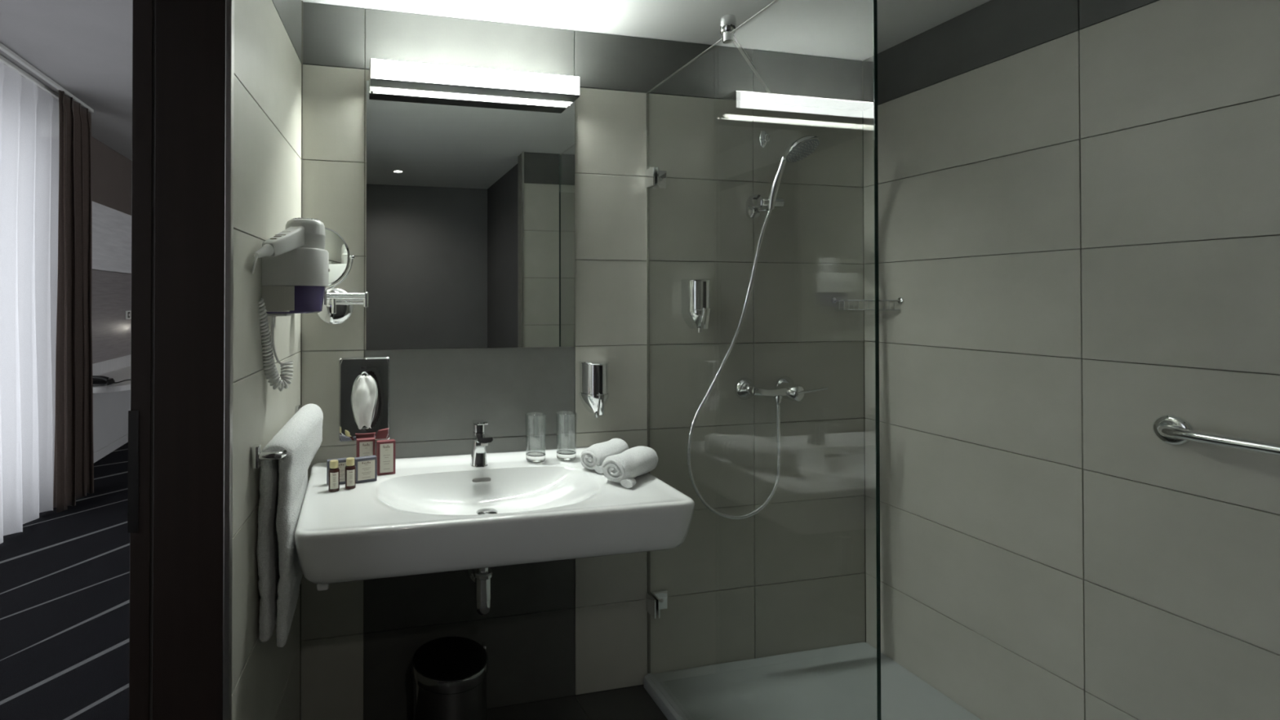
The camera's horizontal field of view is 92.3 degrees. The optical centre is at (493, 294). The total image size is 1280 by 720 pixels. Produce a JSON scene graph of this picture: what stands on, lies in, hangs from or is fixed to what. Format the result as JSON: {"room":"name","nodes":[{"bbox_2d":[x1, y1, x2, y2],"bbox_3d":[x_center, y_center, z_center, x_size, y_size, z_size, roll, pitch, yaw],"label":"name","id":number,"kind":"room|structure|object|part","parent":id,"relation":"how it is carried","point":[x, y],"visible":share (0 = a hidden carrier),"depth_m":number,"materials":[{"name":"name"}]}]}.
{"room":"hotel bathroom","nodes":[
{"label":"hotel bathroom","id":0,"kind":"room"},
{"bbox_2d":[0,0,133,160],"bbox_3d":[-0.826,-1.383,2.957,4.550,0.100,8.400,0,-1,-13],"label":"ceiling","id":1,"kind":"structure","parent":0,"point":[85,46],"depth_m":3.25,"materials":[{"name":"paint"}]},
{"bbox_2d":[0,42,93,112],"bbox_3d":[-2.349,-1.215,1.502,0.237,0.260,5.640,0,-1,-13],"label":"rail","id":2,"kind":"object","parent":1,"relation":"attached to","point":[2,47],"visible":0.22,"depth_m":3.58,"materials":[{"name":"white plastic"}]},
{"bbox_2d":[0,60,58,543],"bbox_3d":[-2.313,0.027,1.406,0.088,2.687,5.278,0,-1,-13],"label":"sheer curtain","id":3,"kind":"object","parent":2,"relation":"hanging from","point":[29,113],"visible":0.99,"depth_m":3.61,"materials":[{"name":"white fabric"}]},
{"bbox_2d":[53,89,93,512],"bbox_3d":[-2.820,0.047,4.043,0.114,2.693,0.537,0,-1,-13],"label":"curtain","id":4,"kind":"object","parent":2,"relation":"hanging from","point":[73,460],"visible":1,"depth_m":3.94,"materials":[{"name":"brown fabric"}]},
{"bbox_2d":[91,136,132,274],"bbox_3d":[-2.902,0.022,2.422,0.270,2.720,8.300,0,-1,-13],"label":"wall","id":5,"kind":"structure","parent":0,"point":[111,171],"depth_m":5.36,"materials":[{"name":"beige paint"}]},
{"bbox_2d":[93,433,128,462],"bbox_3d":[-3.428,1.368,5.388,0.024,0.080,2.240,0,-1,-13],"label":"baseboard","id":6,"kind":"structure","parent":5,"relation":"attached to","point":[101,453],"depth_m":5.31,"materials":[{"name":"grey wood"}]},
{"bbox_2d":[92,354,130,393],"bbox_3d":[-3.191,0.655,5.425,0.500,0.148,2.205,0,-1,-13],"label":"desk","id":7,"kind":"object","parent":5,"relation":"attached to","point":[118,369],"visible":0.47,"depth_m":5.09,"materials":[{"name":"laminate"}]},
{"bbox_2d":[92,375,130,386],"bbox_3d":[-2.959,0.646,4.789,0.294,0.077,0.805,0,0,5],"label":"telephone","id":8,"kind":"object","parent":7,"relation":"on","point":[98,380],"visible":0.44,"depth_m":4.46,"materials":[{"name":"black plastic"}]},
{"bbox_3d":[-2.917,0.671,4.852,0.150,0.028,0.745,0,-1,-13],"label":"cord","id":9,"kind":"part","parent":8,"relation":"part of","materials":[{"name":"black plastic"}]},
{"bbox_2d":[91,270,131,364],"bbox_3d":[-3.429,0.189,5.398,0.022,0.778,2.240,0,-1,-13],"label":"wall panel","id":10,"kind":"object","parent":5,"relation":"attached to","point":[111,291],"visible":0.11,"depth_m":5.33,"materials":[{"name":"grey wood"}]},
{"bbox_2d":[124,310,131,319],"bbox_3d":[-3.474,0.195,5.680,0.014,0.078,0.146,0,-1,-13],"label":"socket plate","id":11,"kind":"object","parent":10,"relation":"attached to","point":[128,313],"visible":0.42,"depth_m":5.69,"materials":[{"name":"white plastic"}]},
{"bbox_2d":[93,389,130,453],"bbox_3d":[-3.431,1.038,5.390,0.018,0.580,2.240,0,-1,-13],"label":"wall panel","id":12,"kind":"object","parent":5,"relation":"attached to","point":[110,410],"visible":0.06,"depth_m":5.31,"materials":[{"name":"grey paint"}]},
{"bbox_2d":[92,201,131,273],"bbox_3d":[-3.425,-0.484,5.404,0.030,0.559,2.240,0,-1,-13],"label":"wall panel","id":13,"kind":"object","parent":5,"relation":"attached to","point":[111,228],"visible":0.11,"depth_m":5.30,"materials":[{"name":"grey wood"}]},
{"bbox_2d":[231,0,302,719],"bbox_3d":[-0.625,0.226,1.493,0.150,2.297,0.733,0,-1,-8],"label":"wall","id":14,"kind":"structure","parent":0,"point":[267,144],"depth_m":1.35,"materials":[{"name":"tile"}]},
{"bbox_2d":[222,0,234,719],"bbox_3d":[-0.501,0.223,1.131,0.011,2.297,0.026,0,-1,-13],"label":"trim","id":15,"kind":"structure","parent":14,"relation":"attached to","point":[229,4],"depth_m":1.12,"materials":[{"name":"silver metal"}]},
{"bbox_2d":[251,404,302,468],"bbox_3d":[-0.521,0.353,1.542,0.068,0.048,0.517,0,-1,-8],"label":"towel rail","id":16,"kind":"object","parent":14,"relation":"attached to","point":[257,455],"visible":0.59,"depth_m":1.29,"materials":[{"name":"silver metal"}]},
{"bbox_3d":[-0.513,0.351,1.294,0.015,0.048,0.025,0,-1,-8],"label":"wall plate","id":17,"kind":"part","parent":16,"relation":"part of","materials":[{"name":"silver metal"}]},
{"bbox_3d":[-0.515,0.353,1.542,0.057,0.017,0.509,0,-1,-8],"label":"rail","id":18,"kind":"part","parent":16,"relation":"part of","materials":[{"name":"silver metal"}]},
{"bbox_2d":[256,404,323,647],"bbox_3d":[-0.514,0.553,1.544,0.084,0.465,0.458,0,-1,-7],"label":"bath towel","id":19,"kind":"object","parent":16,"relation":"hanging from","point":[283,482],"visible":0.84,"depth_m":1.34,"materials":[{"name":"white fabric"}]},
{"bbox_3d":[-0.580,0.355,1.782,0.015,0.048,0.025,0,-1,-8],"label":"wall plate","id":20,"kind":"part","parent":16,"relation":"part of","materials":[{"name":"silver metal"}]},
{"bbox_2d":[262,247,329,316],"bbox_3d":[-0.474,-0.029,1.465,0.139,0.162,0.166,0,-1,-8],"label":"holder","id":21,"kind":"object","parent":14,"relation":"attached to","point":[295,281],"visible":0.96,"depth_m":1.39,"materials":[{"name":"white plastic"}]},
{"bbox_2d":[266,313,292,316],"bbox_3d":[-0.516,0.047,1.444,0.050,0.010,0.070,0,-1,-8],"label":"outlet","id":22,"kind":"object","parent":21,"relation":"attached to","point":[268,314],"depth_m":1.41,"materials":[{"name":"grey plastic"}]},
{"bbox_2d":[251,217,325,391],"bbox_3d":[-0.496,0.024,1.386,0.109,0.415,0.252,0,-1,24],"label":"hair dryer","id":23,"kind":"object","parent":21,"relation":"in","point":[309,233],"visible":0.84,"depth_m":1.40,"materials":[{"name":"white plastic"}]},
{"bbox_3d":[-0.521,0.074,1.360,0.064,0.315,0.217,0,0,3],"label":"coiled cord","id":24,"kind":"part","parent":23,"relation":"part of","materials":[{"name":"white plastic"}]},
{"bbox_3d":[-0.474,-0.126,1.374,0.040,0.086,0.152,0,-1,13],"label":"handle","id":25,"kind":"part","parent":23,"relation":"part of","materials":[{"name":"white plastic"}]},
{"bbox_2d":[291,217,319,220],"bbox_3d":[-0.458,-0.181,1.457,0.063,0.003,0.063,0,-1,-13],"label":"grille","id":26,"kind":"object","parent":23,"relation":"attached to","point":[294,219],"depth_m":1.43,"materials":[{"name":"white plastic"}]},
{"bbox_3d":[-0.497,0.009,1.383,0.071,0.058,0.003,0,-1,-8],"label":"panel","id":27,"kind":"part","parent":21,"relation":"part of","materials":[{"name":"grey plastic"}]},
{"bbox_2d":[0,442,667,719],"bbox_3d":[-0.815,1.427,2.884,4.550,0.080,8.300,0,-1,-13],"label":"floor","id":28,"kind":"structure","parent":0,"point":[64,579],"depth_m":2.50,"materials":[{"name":"carpet"}]},
{"bbox_2d":[411,636,488,719],"bbox_3d":[-0.131,1.235,1.807,0.231,0.284,0.242,0,-1,30],"label":"pedal bin","id":29,"kind":"object","parent":28,"relation":"on","point":[449,673],"visible":1,"depth_m":1.74,"materials":[{"name":"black metal"}]},
{"bbox_3d":[-0.130,1.095,1.810,0.221,0.005,0.221,0,-1,-13],"label":"lid","id":30,"kind":"part","parent":29,"relation":"part of","materials":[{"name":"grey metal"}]},
{"bbox_2d":[644,642,981,719],"bbox_3d":[1.173,1.356,1.388,0.941,0.036,1.698,0,-1,-13],"label":"shower tray","id":31,"kind":"object","parent":28,"relation":"on","point":[838,682],"visible":0.99,"depth_m":2.04,"materials":[{"name":"ceramic"}]},
{"bbox_2d":[644,0,880,719],"bbox_3d":[0.902,0.283,1.713,0.545,2.115,0.963,0,-1,-13],"label":"screen","id":32,"kind":"object","parent":31,"relation":"on","point":[655,601],"visible":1,"depth_m":1.66,"materials":[{"name":"clear glass"}]},
{"bbox_3d":[0.593,-0.410,2.111,0.064,0.064,0.062,0,-1,-13],"label":"wall plate","id":33,"kind":"part","parent":32,"relation":"part of","materials":[{"name":"silver metal"}]},
{"bbox_3d":[0.593,1.085,2.098,0.064,0.064,0.062,0,-1,-13],"label":"wall plate","id":34,"kind":"part","parent":32,"relation":"part of","materials":[{"name":"silver metal"}]},
{"bbox_2d":[301,1,866,719],"bbox_3d":[0.379,0.232,2.155,2.357,2.297,0.130,0,-1,-13],"label":"wall","id":35,"kind":"structure","parent":0,"point":[789,576],"depth_m":2.13,"materials":[{"name":"tile"}]},
{"bbox_2d":[299,0,302,719],"bbox_3d":[-0.605,0.229,1.867,0.015,2.297,0.012,0,-1,-13],"label":"trim","id":36,"kind":"structure","parent":35,"relation":"attached to","point":[301,158],"depth_m":1.86,"materials":[{"name":"metal"}]},
{"bbox_2d":[316,227,368,324],"bbox_3d":[-0.506,-0.053,1.825,0.247,0.296,0.126,0,-1,-13],"label":"mirror","id":37,"kind":"object","parent":35,"relation":"attached to","point":[338,304],"visible":0.62,"depth_m":1.79,"materials":[{"name":"silver metal"}]},
{"bbox_3d":[-0.495,0.036,1.861,0.020,0.048,0.025,0,-1,-13],"label":"hinge post","id":38,"kind":"part","parent":37,"relation":"part of","materials":[{"name":"silver metal"}]},
{"bbox_3d":[-0.499,0.038,1.881,0.116,0.116,0.018,0,-1,-13],"label":"wall plate","id":39,"kind":"part","parent":37,"relation":"part of","materials":[{"name":"silver metal"}]},
{"bbox_2d":[324,229,347,283],"bbox_3d":[-0.518,-0.111,1.777,0.170,0.170,0.001,0,0,-3],"label":"mirror glass","id":40,"kind":"object","parent":37,"relation":"attached to","point":[336,246],"depth_m":1.78,"materials":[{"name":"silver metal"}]},
{"bbox_3d":[-0.450,0.005,1.822,0.128,0.017,0.008,0,-1,-31],"label":"arm","id":41,"kind":"part","parent":37,"relation":"part of","materials":[{"name":"silver metal"}]},
{"bbox_3d":[-0.445,0.022,1.856,0.098,0.020,0.008,0,0,-2],"label":"arm","id":42,"kind":"part","parent":37,"relation":"part of","materials":[{"name":"silver metal"}]},
{"bbox_2d":[338,355,390,442],"bbox_3d":[-0.407,0.330,1.892,0.158,0.263,0.032,0,-1,-13],"label":"dispenser","id":43,"kind":"object","parent":35,"relation":"attached to","point":[350,368],"visible":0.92,"depth_m":1.88,"materials":[{"name":"silver metal"}]},
{"bbox_2d":[351,375,376,429],"bbox_3d":[-0.402,0.337,1.864,0.072,0.168,0.025,0,-1,-25],"label":"tissue","id":44,"kind":"object","parent":43,"relation":"hanging from","point":[364,393],"visible":1,"depth_m":1.86,"materials":[{"name":"white paper"}]},
{"bbox_2d":[365,80,575,350],"bbox_3d":[-0.062,-0.252,1.989,0.706,0.863,0.006,0,-1,-13],"label":"wall mirror","id":45,"kind":"object","parent":35,"relation":"attached to","point":[470,220],"visible":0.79,"depth_m":1.98,"materials":[{"name":"grey mirror"}]},
{"bbox_2d":[369,57,580,106],"bbox_3d":[-0.056,-0.682,1.946,0.679,0.072,0.100,0,-1,-13],"label":"lamp","id":46,"kind":"object","parent":35,"relation":"attached to","point":[385,73],"visible":1,"depth_m":1.90,"materials":[{"name":"grey plastic"}]},
{"bbox_3d":[-0.051,-0.656,1.928,0.679,0.004,0.064,0,-1,-13],"label":"plate","id":47,"kind":"part","parent":46,"relation":"part of","materials":[{"name":"grey metal"}]},
{"bbox_2d":[293,447,694,591],"bbox_3d":[-0.017,0.606,1.706,1.002,0.160,0.562,0,-1,-13],"label":"washbasin","id":48,"kind":"object","parent":35,"relation":"attached to","point":[438,513],"visible":0.94,"depth_m":1.50,"materials":[{"name":"white ceramic"}]},
{"bbox_2d":[328,459,339,492],"bbox_3d":[-0.437,0.498,1.642,0.030,0.084,0.031,0,-1,-13],"label":"toiletry bottle","id":49,"kind":"object","parent":48,"relation":"on","point":[334,471],"visible":1,"depth_m":1.63,"materials":[{"name":"brown"}]},
{"bbox_2d":[326,457,348,485],"bbox_3d":[-0.440,0.505,1.707,0.066,0.070,0.021,0,-1,-23],"label":"soap box","id":50,"kind":"object","parent":48,"relation":"on","point":[341,461],"visible":0.44,"depth_m":1.70,"materials":[{"name":"grey"}]},
{"bbox_2d":[344,457,355,488],"bbox_3d":[-0.399,0.498,1.667,0.030,0.084,0.031,0,-1,-13],"label":"toiletry bottle","id":51,"kind":"object","parent":48,"relation":"on","point":[350,468],"visible":1,"depth_m":1.66,"materials":[{"name":"brown"}]},
{"bbox_2d":[354,455,377,483],"bbox_3d":[-0.369,0.505,1.729,0.062,0.070,0.021,0,-1,-27],"label":"soap box","id":52,"kind":"object","parent":48,"relation":"on","point":[366,466],"visible":0.96,"depth_m":1.72,"materials":[{"name":"grey cardboard"}]},
{"bbox_2d":[361,461,370,478],"bbox_3d":[-0.365,0.504,1.720,0.028,0.045,0.001,0,-1,-27],"label":"print","id":53,"kind":"object","parent":52,"relation":"attached to","point":[366,465],"depth_m":1.72,"materials":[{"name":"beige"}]},
{"bbox_2d":[355,437,375,457],"bbox_3d":[-0.390,0.491,1.829,0.054,0.100,0.023,0,-1,-20],"label":"soap box","id":54,"kind":"object","parent":48,"relation":"on","point":[366,446],"visible":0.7,"depth_m":1.82,"materials":[{"name":"red"}]},
{"bbox_2d":[376,439,395,475],"bbox_3d":[-0.324,0.491,1.805,0.054,0.100,0.023,0,-1,-22],"label":"soap box","id":55,"kind":"object","parent":48,"relation":"on","point":[385,449],"visible":0.98,"depth_m":1.79,"materials":[{"name":"red"}]},
{"bbox_2d":[382,444,390,469],"bbox_3d":[-0.320,0.488,1.795,0.022,0.071,0.001,0,-1,-22],"label":"print","id":56,"kind":"object","parent":55,"relation":"attached to","point":[386,448],"depth_m":1.79,"materials":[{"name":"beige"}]},
{"bbox_2d":[463,567,493,615],"bbox_3d":[-0.062,0.817,1.873,0.060,0.283,0.226,0,-1,-22],"label":"pipe","id":57,"kind":"object","parent":48,"relation":"attached to","point":[482,578],"visible":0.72,"depth_m":1.78,"materials":[{"name":"silver metal"}]},
{"bbox_2d":[475,577,491,615],"bbox_3d":[-0.030,0.901,1.795,0.049,0.114,0.049,0,-1,-13],"label":"cup","id":58,"kind":"object","parent":57,"relation":"attached to","point":[482,584],"depth_m":1.77,"materials":[{"name":"silver metal"}]},
{"bbox_2d":[470,419,493,467],"bbox_3d":[-0.038,0.469,1.868,0.052,0.149,0.124,0,-1,-13],"label":"faucet","id":59,"kind":"object","parent":48,"relation":"on","point":[480,439],"visible":1,"depth_m":1.88,"materials":[{"name":"silver metal"}]},
{"bbox_3d":[-0.041,0.403,1.883,0.035,0.017,0.082,0,-1,-13],"label":"lever","id":60,"kind":"part","parent":59,"relation":"part of","materials":[{"name":"silver metal"}]},
{"bbox_3d":[-0.036,0.450,1.858,0.047,0.032,0.105,0,-1,-13],"label":"spout","id":61,"kind":"part","parent":59,"relation":"part of","materials":[{"name":"silver metal"}]},
{"bbox_2d":[524,413,546,462],"bbox_3d":[0.138,0.465,1.942,0.069,0.151,0.069,0,-1,-13],"label":"drinking glass","id":62,"kind":"object","parent":48,"relation":"on","point":[532,456],"visible":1,"depth_m":1.92,"materials":[{"name":"clear glass"}]},
{"bbox_2d":[555,413,577,461],"bbox_3d":[0.239,0.465,1.965,0.069,0.151,0.069,0,-1,-13],"label":"drinking glass","id":63,"kind":"object","parent":48,"relation":"on","point":[562,455],"visible":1,"depth_m":1.95,"materials":[{"name":"clear glass"}]},
{"bbox_2d":[580,438,628,473],"bbox_3d":[0.359,0.504,1.898,0.096,0.069,0.207,0,-1,38],"label":"rolled towel","id":64,"kind":"object","parent":48,"relation":"on","point":[593,457],"visible":0.77,"depth_m":1.84,"materials":[{"name":"white fabric"}]},
{"bbox_2d":[601,445,657,488],"bbox_3d":[0.409,0.499,1.763,0.109,0.076,0.214,0,-1,39],"label":"rolled towel","id":65,"kind":"object","parent":48,"relation":"on","point":[623,468],"visible":1,"depth_m":1.71,"materials":[{"name":"white fabric"}]},
{"bbox_2d":[578,360,609,417],"bbox_3d":[0.355,0.325,2.034,0.101,0.189,0.093,0,-1,-13],"label":"soap dispenser","id":66,"kind":"object","parent":35,"relation":"attached to","point":[593,393],"visible":1,"depth_m":2.02,"materials":[{"name":"silver metal"}]},
{"bbox_3d":[0.353,0.234,2.043,0.101,0.006,0.076,0,-1,-13],"label":"lid","id":67,"kind":"part","parent":66,"relation":"part of","materials":[{"name":"silver metal"}]},
{"bbox_3d":[0.354,0.411,2.040,0.016,0.016,0.016,0,-1,-13],"label":"spout","id":68,"kind":"part","parent":66,"relation":"part of","materials":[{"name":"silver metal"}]},
{"bbox_3d":[0.362,0.367,2.005,0.018,0.075,0.034,0,-1,-13],"label":"push lever","id":69,"kind":"part","parent":66,"relation":"part of","materials":[{"name":"silver metal"}]},
{"bbox_2d":[680,279,711,332],"bbox_3d":[0.736,0.040,2.123,0.101,0.189,0.093,0,-1,-13],"label":"soap dispenser","id":70,"kind":"object","parent":35,"relation":"attached to","point":[695,310],"visible":1,"depth_m":2.11,"materials":[{"name":"silver metal"}]},
{"bbox_3d":[0.734,-0.051,2.132,0.101,0.006,0.076,0,-1,-13],"label":"lid","id":71,"kind":"part","parent":70,"relation":"part of","materials":[{"name":"silver metal"}]},
{"bbox_3d":[0.734,0.127,2.129,0.016,0.016,0.016,0,-1,-13],"label":"spout","id":72,"kind":"part","parent":70,"relation":"part of","materials":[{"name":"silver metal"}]},
{"bbox_3d":[0.742,0.083,2.094,0.018,0.075,0.034,0,-1,-13],"label":"push lever","id":73,"kind":"part","parent":70,"relation":"part of","materials":[{"name":"silver metal"}]},
{"bbox_2d":[758,130,769,146],"bbox_3d":[1.010,-0.581,2.226,0.035,0.064,0.024,0,-1,-13],"label":"wall hook","id":74,"kind":"object","parent":35,"relation":"attached to","point":[762,137],"visible":1,"depth_m":2.23,"materials":[{"name":"silver metal"}]},
{"bbox_2d":[746,194,784,218],"bbox_3d":[0.996,-0.324,2.199,0.119,0.084,0.064,0,0,-3],"label":"holder","id":75,"kind":"object","parent":35,"relation":"attached to","point":[753,203],"visible":0.96,"depth_m":2.18,"materials":[{"name":"silver metal"}]},
{"bbox_3d":[0.962,-0.342,2.194,0.049,0.049,0.038,0,0,-6],"label":"knob","id":76,"kind":"part","parent":75,"relation":"part of","materials":[{"name":"silver metal"}]},
{"bbox_2d":[767,135,819,209],"bbox_3d":[1.075,-0.429,2.124,0.129,0.241,0.158,0,-1,-13],"label":"shower","id":77,"kind":"object","parent":75,"relation":"attached to","point":[801,148],"visible":1,"depth_m":2.12,"materials":[{"name":"silver metal"}]},
{"bbox_3d":[1.024,-0.401,2.156,0.030,0.186,0.075,0,-1,-31],"label":"handle","id":78,"kind":"part","parent":77,"relation":"part of","materials":[{"name":"silver metal"}]},
{"bbox_2d":[734,376,827,402],"bbox_3d":[1.040,0.348,2.163,0.279,0.084,0.146,0,-1,-13],"label":"shower mixer","id":79,"kind":"object","parent":35,"relation":"attached to","point":[785,388],"visible":1,"depth_m":2.15,"materials":[{"name":"silver metal"}]},
{"bbox_2d":[686,208,781,519],"bbox_3d":[0.855,0.243,2.130,0.376,1.112,0.029,0,-1,-13],"label":"shower hose","id":80,"kind":"object","parent":79,"relation":"attached to","point":[769,498],"visible":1,"depth_m":2.13,"materials":[{"name":"silver metal"}]},
{"bbox_2d":[773,395,782,402],"bbox_3d":[1.029,0.377,2.163,0.029,0.026,0.029,0,-1,-13],"label":"outlet","id":81,"kind":"object","parent":79,"relation":"attached to","point":[777,398],"depth_m":2.15,"materials":[{"name":"silver metal"}]},
{"bbox_3d":[1.136,0.345,2.134,0.108,0.029,0.028,0,0,6],"label":"lever","id":82,"kind":"part","parent":79,"relation":"part of","materials":[{"name":"silver metal"}]},
{"bbox_2d":[831,297,903,310],"bbox_3d":[1.389,0.035,2.229,0.152,0.047,0.176,0,-1,-13],"label":"basket","id":83,"kind":"object","parent":35,"relation":"attached to","point":[900,300],"visible":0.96,"depth_m":2.22,"materials":[{"name":"silver metal"}]},
{"bbox_2d":[301,0,991,61],"bbox_3d":[0.672,-0.980,0.648,2.450,0.100,3.240,0,-1,-13],"label":"ceiling","id":84,"kind":"structure","parent":0,"point":[833,28],"depth_m":1.98,"materials":[{"name":"white paint"}]},
{"bbox_2d":[862,0,1279,719],"bbox_3d":[1.703,0.226,1.466,0.120,2.297,1.800,0,-1,-13],"label":"wall","id":85,"kind":"structure","parent":0,"point":[1079,200],"depth_m":1.64,"materials":[{"name":"tile"}]},
{"bbox_2d":[1151,414,1279,456],"bbox_3d":[1.669,0.326,1.168,0.076,0.073,0.628,0,-1,-13],"label":"grab bar","id":86,"kind":"object","parent":85,"relation":"attached to","point":[1171,429],"visible":1,"depth_m":1.36,"materials":[{"name":"silver metal"}]},
{"bbox_3d":[-0.217,0.209,-0.482,0.160,2.297,1.250,0,-1,-13],"label":"wall","id":87,"kind":"structure","parent":0,"visible":0},
{"bbox_2d":[127,0,225,719],"bbox_3d":[-0.472,0.307,0.618,0.161,2.120,1.030,0,-1,-13],"label":"door","id":88,"kind":"structure","parent":87,"relation":"in","point":[175,502],"depth_m":1.10,"materials":[{"name":"brown wood"}]},
{"bbox_3d":[-0.652,0.321,1.085,0.017,0.220,0.004,0,-1,-13],"label":"strike plate","id":89,"kind":"part","parent":88,"relation":"part of","materials":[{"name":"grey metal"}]},
{"bbox_3d":[-0.644,0.311,1.097,0.034,2.120,0.020,0,-1,-13],"label":"casing","id":90,"kind":"part","parent":88,"relation":"part of","materials":[{"name":"brown wood"}]}
]}

